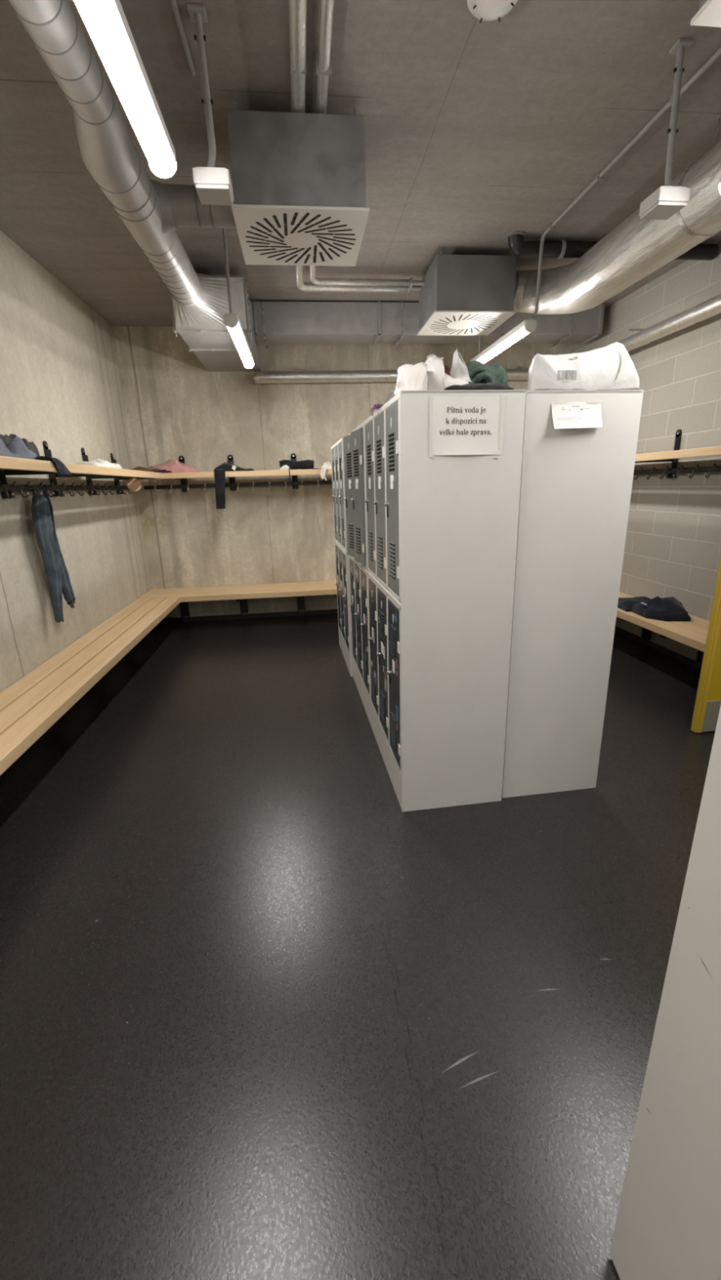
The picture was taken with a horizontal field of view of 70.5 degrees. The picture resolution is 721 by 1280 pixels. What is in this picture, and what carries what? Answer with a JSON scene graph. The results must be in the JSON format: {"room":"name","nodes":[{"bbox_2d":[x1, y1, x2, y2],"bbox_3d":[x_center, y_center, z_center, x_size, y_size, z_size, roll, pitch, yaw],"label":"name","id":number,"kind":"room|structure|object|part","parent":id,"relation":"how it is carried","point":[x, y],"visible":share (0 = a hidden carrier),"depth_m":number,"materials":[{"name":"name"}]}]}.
{"room":"locker room","nodes":[
{"label":"locker room","id":0,"kind":"room"},
{"bbox_2d":[0,230,151,693],"bbox_3d":[-2.029,-0.482,1.597,0.150,3.050,8.473,-3,17,-6],"label":"wall","id":1,"kind":"structure","parent":0,"point":[60,387],"depth_m":3.79,"materials":[{"name":"concrete"}]},
{"bbox_2d":[0,440,164,498],"bbox_3d":[-1.792,-0.694,1.876,0.400,0.378,6.771,-3,17,-6],"label":"wall shelf","id":2,"kind":"object","parent":1,"relation":"attached to","point":[8,465],"visible":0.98,"depth_m":3.51,"materials":[{"name":"brown wood"}]},
{"bbox_2d":[0,433,40,460],"bbox_3d":[-1.933,-1.049,2.757,0.263,0.166,0.646,-3,17,-6],"label":"folded garment","id":3,"kind":"object","parent":2,"relation":"on","point":[11,446],"visible":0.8,"depth_m":2.74,"materials":[{"name":"grey fabric"}]},
{"bbox_2d":[33,456,71,475],"bbox_3d":[-1.724,-0.979,2.873,0.088,0.099,0.275,1,17,8],"label":"cloth","id":4,"kind":"object","parent":2,"relation":"hanging from","point":[60,466],"visible":0.97,"depth_m":2.87,"materials":[{"name":"fabric"}]},
{"bbox_2d":[31,484,75,622],"bbox_3d":[-2.053,-0.574,3.419,0.105,0.895,0.290,-3,17,-6],"label":"jacket","id":5,"kind":"object","parent":2,"relation":"hanging from","point":[58,579],"visible":0.98,"depth_m":3.36,"materials":[{"name":"teal fabric"}]},
{"bbox_3d":[-1.930,-0.572,1.923,0.013,0.040,6.623,-3,17,-6],"label":"hook rail","id":6,"kind":"part","parent":2,"relation":"part of","materials":[{"name":"black metal"}]},
{"bbox_2d":[75,458,122,468],"bbox_3d":[-2.033,-1.372,3.979,0.277,0.082,0.610,-3,17,-6],"label":"folded garment","id":7,"kind":"object","parent":2,"relation":"on","point":[98,462],"visible":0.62,"depth_m":3.84,"materials":[{"name":"beige fabric"}]},
{"bbox_2d":[0,596,180,775],"bbox_3d":[-1.726,0.663,2.216,0.433,0.334,6.632,-3,17,-6],"label":"bench","id":8,"kind":"object","parent":1,"relation":"attached to","point":[29,707],"visible":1,"depth_m":3.11,"materials":[{"name":"brown wood"}]},
{"bbox_2d":[111,325,571,617],"bbox_3d":[-0.042,-1.812,5.806,4.796,3.050,0.150,-3,17,-6],"label":"wall","id":9,"kind":"structure","parent":0,"point":[174,406],"depth_m":5.53,"materials":[{"name":"concrete"}]},
{"bbox_2d":[137,580,337,617],"bbox_3d":[-0.193,-0.472,5.824,4.337,0.334,0.536,-3,17,-6],"label":"bench","id":10,"kind":"object","parent":9,"relation":"attached to","point":[242,593],"visible":0.43,"depth_m":5.56,"materials":[{"name":"brown wood"}]},
{"bbox_2d":[143,453,332,493],"bbox_3d":[-0.218,-1.831,5.491,4.366,0.381,0.400,-3,17,-6],"label":"wall shelf","id":11,"kind":"object","parent":9,"relation":"attached to","point":[184,486],"visible":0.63,"depth_m":5.46,"materials":[{"name":"brown wood"}]},
{"bbox_2d":[131,459,199,472],"bbox_3d":[-2.017,-1.785,5.255,0.704,0.133,0.330,-3,17,-6],"label":"folded garment","id":12,"kind":"object","parent":11,"relation":"on","point":[171,465],"visible":0.78,"depth_m":5.16,"materials":[{"name":"pink fabric"}]},
{"bbox_2d":[153,469,173,472],"bbox_3d":[-2.018,-1.701,5.152,0.267,0.033,0.086,-3,17,-6],"label":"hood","id":13,"kind":"object","parent":12,"relation":"attached to","point":[154,470],"depth_m":5.13,"materials":[{"name":"fabric"}]},
{"bbox_2d":[213,462,254,509],"bbox_3d":[-1.300,-1.616,5.332,0.409,0.458,0.307,-3,17,-6],"label":"garment","id":14,"kind":"object","parent":11,"relation":"on","point":[220,471],"visible":0.96,"depth_m":5.20,"materials":[{"name":"black fabric"}]},
{"bbox_3d":[-1.424,-1.549,5.230,0.135,0.395,0.103,-3,17,-6],"label":"hanging trouser leg","id":15,"kind":"part","parent":14,"relation":"part of","materials":[{"name":"black fabric"}]},
{"bbox_3d":[-0.247,-1.749,5.657,4.152,0.040,0.013,-3,17,-6],"label":"hook rail","id":16,"kind":"part","parent":11,"relation":"part of","materials":[{"name":"black metal"}]},
{"bbox_2d":[279,459,319,484],"bbox_3d":[-0.631,-1.750,5.322,0.420,0.253,0.171,-3,17,-6],"label":"garment","id":17,"kind":"object","parent":11,"relation":"on","point":[285,464],"visible":0.99,"depth_m":5.30,"materials":[{"name":"black fabric"}]},
{"bbox_2d":[320,461,331,480],"bbox_3d":[-0.308,-1.783,5.384,0.244,0.196,0.264,-3,17,-6],"label":"folded garment","id":18,"kind":"object","parent":11,"relation":"on","point":[327,464],"visible":0.59,"depth_m":5.27,"materials":[{"name":"beige fabric"}]},
{"bbox_2d":[159,608,337,623],"bbox_3d":[0.009,-0.359,6.161,4.772,0.062,0.012,-3,17,-6],"label":"baseboard","id":19,"kind":"structure","parent":9,"relation":"attached to","point":[331,611],"depth_m":6.02,"materials":[{"name":"black rubber"}]},
{"bbox_2d":[0,613,715,1279],"bbox_3d":[0.472,0.903,2.307,5.096,0.151,8.473,-3,17,-6],"label":"floor","id":20,"kind":"structure","parent":0,"point":[264,1015],"depth_m":1.60,"materials":[{"name":"black rubber"}]},
{"bbox_2d":[330,436,352,676],"bbox_3d":[0.064,-0.710,4.311,0.503,1.800,0.905,-4,17,-7],"label":"tall cabinet","id":21,"kind":"object","parent":20,"relation":"on","point":[342,567],"visible":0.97,"depth_m":4.13,"materials":[{"name":"white metal"}]},
{"bbox_3d":[-0.220,-1.250,4.412,0.023,0.752,0.244,-4,17,-7],"label":"door","id":22,"kind":"part","parent":21,"relation":"part of","materials":[{"name":"grey metal"}]},
{"bbox_3d":[-0.179,-1.169,4.138,0.023,0.752,0.244,-4,17,-7],"label":"door","id":23,"kind":"part","parent":21,"relation":"part of","materials":[{"name":"grey metal"}]},
{"bbox_3d":[-0.197,-0.469,4.648,0.023,0.759,0.244,-4,17,-7],"label":"door","id":24,"kind":"part","parent":21,"relation":"part of","materials":[{"name":"grey metal"}]},
{"bbox_3d":[-0.138,-1.087,3.864,0.023,0.752,0.244,-4,17,-7],"label":"door","id":25,"kind":"part","parent":21,"relation":"part of","materials":[{"name":"grey metal"}]},
{"bbox_3d":[-0.156,-0.388,4.374,0.023,0.759,0.244,-4,17,-7],"label":"door","id":26,"kind":"part","parent":21,"relation":"part of","materials":[{"name":"grey metal"}]},
{"bbox_3d":[-0.115,-0.306,4.101,0.023,0.759,0.244,-4,17,-7],"label":"door","id":27,"kind":"part","parent":21,"relation":"part of","materials":[{"name":"grey metal"}]},
{"bbox_2d":[342,422,370,724],"bbox_3d":[0.190,-0.453,3.450,0.546,1.800,0.905,-4,17,-7],"label":"tall cabinet","id":28,"kind":"object","parent":20,"relation":"on","point":[353,442],"visible":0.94,"depth_m":3.23,"materials":[{"name":"white metal"}]},
{"bbox_3d":[-0.061,-0.911,3.275,0.023,0.752,0.244,-6,17,-15],"label":"door","id":29,"kind":"part","parent":28,"relation":"part of","materials":[{"name":"grey metal"}]},
{"bbox_3d":[-0.051,-0.214,3.789,0.023,0.759,0.244,-4,17,-7],"label":"door","id":30,"kind":"part","parent":28,"relation":"part of","materials":[{"name":"grey metal"}]},
{"bbox_3d":[-0.015,-0.831,3.003,0.023,0.752,0.244,-6,17,-13],"label":"door","id":31,"kind":"part","parent":28,"relation":"part of","materials":[{"name":"grey metal"}]},
{"bbox_3d":[-0.010,-0.132,3.516,0.023,0.759,0.244,-4,17,-7],"label":"door","id":32,"kind":"part","parent":28,"relation":"part of","materials":[{"name":"grey metal"}]},
{"bbox_3d":[0.031,-0.051,3.242,0.023,0.759,0.244,-4,17,-7],"label":"door","id":33,"kind":"part","parent":28,"relation":"part of","materials":[{"name":"grey metal"}]},
{"bbox_2d":[363,389,525,812],"bbox_3d":[0.340,-0.198,2.592,0.503,1.800,0.905,-4,17,-7],"label":"tall cabinet","id":34,"kind":"object","parent":20,"relation":"on","point":[442,531],"visible":0.98,"depth_m":2.18,"materials":[{"name":"white metal"}]},
{"bbox_3d":[0.055,-0.739,2.693,0.023,0.752,0.244,-4,17,-7],"label":"door","id":35,"kind":"part","parent":34,"relation":"part of","materials":[{"name":"grey metal"}]},
{"bbox_3d":[0.078,0.042,2.929,0.023,0.759,0.244,-4,17,-7],"label":"door","id":36,"kind":"part","parent":34,"relation":"part of","materials":[{"name":"black metal"}]},
{"bbox_2d":[370,404,384,415],"bbox_3d":[0.084,-1.049,2.349,0.167,0.062,0.100,-15,21,-37],"label":"garment","id":37,"kind":"object","parent":34,"relation":"on","point":[377,406],"visible":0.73,"depth_m":2.31,"materials":[{"name":"purple fabric"}]},
{"bbox_3d":[0.096,-0.657,2.419,0.023,0.752,0.244,-4,17,-7],"label":"door","id":38,"kind":"part","parent":34,"relation":"part of","materials":[{"name":"grey metal"}]},
{"bbox_3d":[0.119,0.124,2.655,0.023,0.759,0.244,-4,17,-7],"label":"door","id":39,"kind":"part","parent":34,"relation":"part of","materials":[{"name":"black metal"}]},
{"bbox_3d":[0.137,-0.576,2.146,0.023,0.752,0.244,-4,17,-7],"label":"door","id":40,"kind":"part","parent":34,"relation":"part of","materials":[{"name":"grey metal"}]},
{"bbox_3d":[0.160,0.205,2.382,0.023,0.759,0.244,-4,17,-7],"label":"door","id":41,"kind":"part","parent":34,"relation":"part of","materials":[{"name":"black metal"}]},
{"bbox_2d":[385,362,427,403],"bbox_3d":[0.177,-1.038,2.078,0.119,0.111,0.412,-3,17,-6],"label":"plastic bag","id":42,"kind":"object","parent":34,"relation":"on","point":[410,377],"visible":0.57,"depth_m":1.90,"materials":[{"name":"white plastic"}]},
{"bbox_2d":[424,348,471,390],"bbox_3d":[0.340,-1.066,2.059,0.213,0.166,0.196,-3,17,-6],"label":"plastic bag","id":43,"kind":"object","parent":34,"relation":"on","point":[440,376],"visible":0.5,"depth_m":1.99,"materials":[{"name":"white plastic"}]},
{"bbox_3d":[0.290,-1.082,2.016,0.082,0.078,0.045,-3,17,-6],"label":"handle","id":44,"kind":"part","parent":43,"relation":"part of","materials":[{"name":"white plastic"}]},
{"bbox_3d":[0.397,-1.083,2.018,0.106,0.113,0.046,-3,17,-6],"label":"handle","id":45,"kind":"part","parent":43,"relation":"part of","materials":[{"name":"white plastic"}]},
{"bbox_2d":[428,393,505,459],"bbox_3d":[0.405,-0.808,1.940,0.295,0.232,0.007,-4,17,-7],"label":"paper notice","id":46,"kind":"object","parent":34,"relation":"attached to","point":[459,425],"visible":1,"depth_m":1.94,"materials":[{"name":"white paper"}]},
{"bbox_2d":[443,382,514,390],"bbox_3d":[0.451,-0.989,2.019,0.293,0.036,0.225,-3,17,-6],"label":"garment","id":47,"kind":"object","parent":34,"relation":"on","point":[493,385],"visible":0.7,"depth_m":1.93,"materials":[{"name":"black fabric"}]},
{"bbox_2d":[466,360,507,385],"bbox_3d":[0.542,-1.131,2.251,0.222,0.168,0.269,-3,17,-6],"label":"garment","id":48,"kind":"object","parent":34,"relation":"on","point":[478,372],"visible":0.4,"depth_m":2.16,"materials":[{"name":"green fabric"}]},
{"bbox_2d":[501,390,643,798],"bbox_3d":[0.846,-0.239,2.677,0.503,1.800,0.905,-4,17,-7],"label":"tall cabinet","id":49,"kind":"object","parent":20,"relation":"on","point":[575,484],"visible":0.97,"depth_m":2.21,"materials":[{"name":"white metal"}]},
{"bbox_2d":[551,400,602,428],"bbox_3d":[0.847,-0.882,1.994,0.210,0.107,0.033,-5,17,-10],"label":"paper notice","id":50,"kind":"object","parent":49,"relation":"attached to","point":[565,415],"visible":1,"depth_m":2.00,"materials":[{"name":"white paper"}]},
{"bbox_2d":[525,342,639,391],"bbox_3d":[0.882,-1.096,2.088,0.475,0.176,0.273,-3,17,-6],"label":"plastic bag","id":51,"kind":"object","parent":49,"relation":"on","point":[611,366],"visible":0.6,"depth_m":1.97,"materials":[{"name":"white plastic"}]},
{"bbox_2d":[556,356,577,382],"bbox_3d":[0.794,-1.039,1.961,0.076,0.088,0.004,-3,17,-6],"label":"print","id":52,"kind":"object","parent":51,"relation":"attached to","point":[566,366],"depth_m":1.96},
{"bbox_2d":[608,704,720,1279],"bbox_3d":[0.953,0.394,0.554,0.906,1.800,0.503,-3,17,-6],"label":"tall cabinet","id":53,"kind":"object","parent":20,"relation":"on","point":[667,1226],"visible":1,"depth_m":0.76,"materials":[{"name":"white metal"}]},
{"bbox_2d":[0,0,720,326],"bbox_3d":[0.383,-2.159,1.382,5.096,0.150,8.473,-3,17,-6],"label":"ceiling","id":54,"kind":"structure","parent":0,"point":[477,134],"depth_m":2.32,"materials":[{"name":"concrete"}]},
{"bbox_2d":[74,0,177,179],"bbox_3d":[-0.588,-1.638,1.038,0.090,0.594,1.200,-3,17,-6],"label":"tube light","id":55,"kind":"object","parent":54,"relation":"hanging from","point":[105,21],"visible":1,"depth_m":1.30,"materials":[{"name":"white plastic"}]},
{"bbox_2d":[8,0,261,371],"bbox_3d":[-0.801,-1.820,1.395,0.676,0.441,8.072,-3,17,-6],"label":"spiral duct","id":56,"kind":"object","parent":54,"relation":"hanging from","point":[151,210],"visible":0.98,"depth_m":2.24,"materials":[{"name":"metal"}]},
{"bbox_3d":[-0.867,-2.595,3.954,0.009,0.434,0.009,-11,19,-27],"label":"hanger rod","id":57,"kind":"part","parent":56,"relation":"part of","materials":[{"name":"metal"}]},
{"bbox_2d":[170,0,195,76],"bbox_3d":[-0.598,-2.040,1.378,0.026,0.017,1.321,-3,17,-4],"label":"cable conduit","id":58,"kind":"object","parent":54,"relation":"attached to","point":[173,2],"visible":1,"depth_m":1.84,"materials":[{"name":"grey plastic"}]},
{"bbox_2d":[186,3,233,205],"bbox_3d":[-0.534,-1.876,1.783,0.123,0.576,0.188,-3,17,-6],"label":"emergency light","id":59,"kind":"object","parent":54,"relation":"hanging from","point":[213,185],"visible":1,"depth_m":1.78,"materials":[{"name":"white plastic"}]},
{"bbox_3d":[-0.546,-1.903,1.791,0.047,0.527,0.119,-3,17,-6],"label":"rod","id":60,"kind":"part","parent":59,"relation":"part of","materials":[{"name":"grey plastic"}]},
{"bbox_2d":[222,227,253,368],"bbox_3d":[-1.044,-2.427,3.705,0.395,0.597,1.200,-3,17,-6],"label":"tube light","id":61,"kind":"object","parent":54,"relation":"hanging from","point":[232,321],"visible":0.72,"depth_m":3.33,"materials":[{"name":"white plastic"}]},
{"bbox_2d":[226,324,253,367],"bbox_3d":[-0.884,-2.175,3.799,0.078,0.030,1.176,-3,17,-6],"label":"diffuser","id":62,"kind":"object","parent":61,"relation":"attached to","point":[236,331],"depth_m":3.68,"materials":[{"name":"white plastic"}]},
{"bbox_2d":[226,92,369,266],"bbox_3d":[-0.297,-2.166,2.452,0.600,0.419,0.600,-3,17,-6],"label":"ventilation unit","id":63,"kind":"object","parent":54,"relation":"hanging from","point":[299,179],"visible":1,"depth_m":2.21,"materials":[{"name":"metal"}]},
{"bbox_3d":[-0.302,-2.325,2.404,0.508,0.085,0.508,-3,17,-6],"label":"hanger rod","id":64,"kind":"part","parent":63,"relation":"part of","materials":[{"name":"metal"}]},
{"bbox_3d":[-0.296,-2.135,2.459,0.576,0.331,0.580,-3,17,-6],"label":"casing","id":65,"kind":"part","parent":63,"relation":"part of","materials":[{"name":"grey metal"}]},
{"bbox_3d":[-0.292,-1.971,2.511,0.600,0.013,0.600,-3,17,-6],"label":"diffuser plate","id":66,"kind":"part","parent":63,"relation":"part of","materials":[{"name":"white metal"}]},
{"bbox_2d":[288,0,421,293],"bbox_3d":[0.362,-1.833,0.804,0.983,0.134,6.692,-3,17,-6],"label":"insulated pipe","id":67,"kind":"object","parent":54,"relation":"attached to","point":[297,8],"visible":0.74,"depth_m":2.00,"materials":[{"name":"metal"}]},
{"bbox_2d":[309,0,424,288],"bbox_3d":[0.416,-1.826,0.765,0.884,0.129,6.602,-3,17,-6],"label":"insulated pipe","id":68,"kind":"object","parent":54,"relation":"attached to","point":[323,56],"visible":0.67,"depth_m":2.03,"materials":[{"name":"metal"}]},
{"bbox_2d":[251,297,604,348],"bbox_3d":[0.650,-2.968,4.810,3.266,0.300,0.400,-3,17,-6],"label":"duct","id":69,"kind":"object","parent":54,"relation":"hanging from","point":[396,323],"visible":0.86,"depth_m":4.63,"materials":[{"name":"metal"}]},
{"bbox_3d":[-0.852,-2.828,4.474,0.009,0.290,0.009,3,17,16],"label":"hanger rod","id":70,"kind":"part","parent":69,"relation":"part of","materials":[{"name":"metal"}]},
{"bbox_3d":[0.371,-2.901,4.597,0.009,0.290,0.009,-11,19,-27],"label":"hanger rod","id":71,"kind":"part","parent":69,"relation":"part of","materials":[{"name":"metal"}]},
{"bbox_3d":[1.960,-2.995,4.757,0.009,0.290,0.009,-11,19,-27],"label":"hanger rod","id":72,"kind":"part","parent":69,"relation":"part of","materials":[{"name":"metal"}]},
{"bbox_2d":[417,247,516,335],"bbox_3d":[0.791,-2.638,3.896,0.602,0.411,0.590,-3,17,-6],"label":"ventilation unit","id":73,"kind":"object","parent":54,"relation":"hanging from","point":[460,295],"visible":0.98,"depth_m":3.66,"materials":[{"name":"metal"}]},
{"bbox_3d":[0.796,-2.447,3.953,0.602,0.013,0.590,-3,17,-6],"label":"diffuser plate","id":74,"kind":"part","parent":73,"relation":"part of","materials":[{"name":"white metal"}]},
{"bbox_2d":[466,0,517,23],"bbox_3d":[0.448,-2.160,1.719,0.176,0.048,0.176,-3,17,-6],"label":"smoke detector","id":75,"kind":"object","parent":54,"relation":"attached to","point":[482,10],"visible":1,"depth_m":1.73,"materials":[{"name":"white plastic"}]},
{"bbox_2d":[470,319,536,363],"bbox_3d":[1.099,-2.583,4.012,0.090,0.599,1.200,-3,17,-6],"label":"tube light","id":76,"kind":"object","parent":54,"relation":"hanging from","point":[526,326],"visible":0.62,"depth_m":3.87,"materials":[{"name":"white plastic"}]},
{"bbox_2d":[476,326,528,363],"bbox_3d":[1.107,-2.321,4.091,0.078,0.030,1.176,-3,17,-6],"label":"diffuser","id":77,"kind":"object","parent":76,"relation":"attached to","point":[519,332],"depth_m":3.92,"materials":[{"name":"white plastic"}]},
{"bbox_2d":[502,230,718,260],"bbox_3d":[1.738,-2.724,3.527,1.560,0.152,0.163,-3,17,-6],"label":"pipe","id":78,"kind":"object","parent":54,"relation":"attached to","point":[519,248],"visible":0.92,"depth_m":3.49,"materials":[{"name":"black plastic"}]},
{"bbox_2d":[513,117,720,314],"bbox_3d":[1.716,-1.760,0.994,0.572,0.464,6.507,-3,17,-6],"label":"duct","id":79,"kind":"object","parent":54,"relation":"hanging from","point":[636,247],"visible":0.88,"depth_m":2.86,"materials":[{"name":"metal"}]},
{"bbox_2d":[528,46,720,319],"bbox_3d":[1.365,-2.063,2.116,0.082,0.513,2.896,-3,17,-6],"label":"cable conduit","id":80,"kind":"object","parent":54,"relation":"attached to","point":[599,176],"visible":0.88,"depth_m":2.61,"materials":[{"name":"grey plastic"}]},
{"bbox_2d":[638,38,693,219],"bbox_3d":[1.200,-1.985,1.976,0.144,0.575,0.178,-3,17,-6],"label":"emergency light","id":81,"kind":"object","parent":54,"relation":"hanging from","point":[667,200],"visible":1,"depth_m":1.98,"materials":[{"name":"white plastic"}]},
{"bbox_3d":[1.225,-2.015,1.991,0.025,0.528,0.108,2,17,13],"label":"rod","id":82,"kind":"part","parent":81,"relation":"part of","materials":[{"name":"grey metal"}]},
{"bbox_2d":[689,0,720,26],"bbox_3d":[1.220,-1.797,1.073,0.600,0.411,0.600,-3,17,-6],"label":"box","id":83,"kind":"object","parent":54,"relation":"hanging from","point":[708,14],"visible":1,"depth_m":1.36,"materials":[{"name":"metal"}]},
{"bbox_3d":[1.221,-1.772,1.079,0.576,0.333,0.580,-3,17,-6],"label":"casing","id":84,"kind":"part","parent":83,"relation":"part of","materials":[{"name":"white plastic"}]},
{"bbox_2d":[716,175,720,197],"bbox_3d":[1.421,-1.758,1.250,0.090,0.599,1.200,-3,17,-6],"label":"tube light","id":85,"kind":"object","parent":54,"relation":"hanging from","point":[718,186],"visible":1,"depth_m":1.88,"materials":[{"name":"white plastic"}]},
{"bbox_2d":[570,240,720,661],"bbox_3d":[2.884,-0.774,2.092,0.150,3.050,8.473,-3,17,-6],"label":"wall","id":86,"kind":"structure","parent":0,"point":[673,543],"depth_m":4.15,"materials":[{"name":"concrete"}]},
{"bbox_2d":[253,293,720,385],"bbox_3d":[1.043,-1.729,1.746,3.462,0.171,7.873,-3,17,-6],"label":"insulated pipe","id":87,"kind":"object","parent":86,"relation":"attached to","point":[709,308],"visible":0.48,"depth_m":5.21,"materials":[{"name":"metal"}]},
{"bbox_2d":[613,626,701,671],"bbox_3d":[2.575,-0.020,4.791,0.012,0.062,3.393,-3,17,-6],"label":"baseboard","id":88,"kind":"structure","parent":86,"relation":"attached to","point":[687,661],"depth_m":4.45,"materials":[{"name":"black rubber"}]},
{"bbox_2d":[616,591,709,665],"bbox_3d":[2.346,-0.211,4.716,0.451,0.334,3.371,-3,17,-6],"label":"bench","id":89,"kind":"object","parent":86,"relation":"attached to","point":[692,633],"visible":0.24,"depth_m":3.82,"materials":[{"name":"brown wood"}]},
{"bbox_2d":[617,595,690,621],"bbox_3d":[2.366,-0.319,4.212,0.348,0.161,0.744,-3,17,-6],"label":"garment","id":90,"kind":"object","parent":89,"relation":"on","point":[668,608],"visible":0.98,"depth_m":3.99,"materials":[{"name":"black fabric"}]},
{"bbox_2d":[633,429,720,479],"bbox_3d":[2.337,-1.551,4.311,0.400,0.378,3.363,-3,17,-6],"label":"wall shelf","id":91,"kind":"object","parent":86,"relation":"attached to","point":[672,456],"visible":0.56,"depth_m":3.85,"materials":[{"name":"brown wood"}]},
{"bbox_3d":[2.480,-1.431,4.342,0.013,0.040,3.223,-3,17,-6],"label":"hook rail","id":92,"kind":"part","parent":91,"relation":"part of","materials":[{"name":"black metal"}]},
{"bbox_2d":[690,557,720,733],"bbox_3d":[2.357,-0.433,2.783,0.794,2.014,0.102,-3,17,-6],"label":"door","id":93,"kind":"structure","parent":86,"relation":"in","point":[708,699],"depth_m":2.95,"materials":[{"name":"yellow laminate"}]},
{"bbox_3d":[2.387,0.432,3.050,0.728,0.195,0.007,-3,17,-6],"label":"kick plate","id":94,"kind":"part","parent":93,"relation":"part of","materials":[{"name":"silver metal"}]}
]}

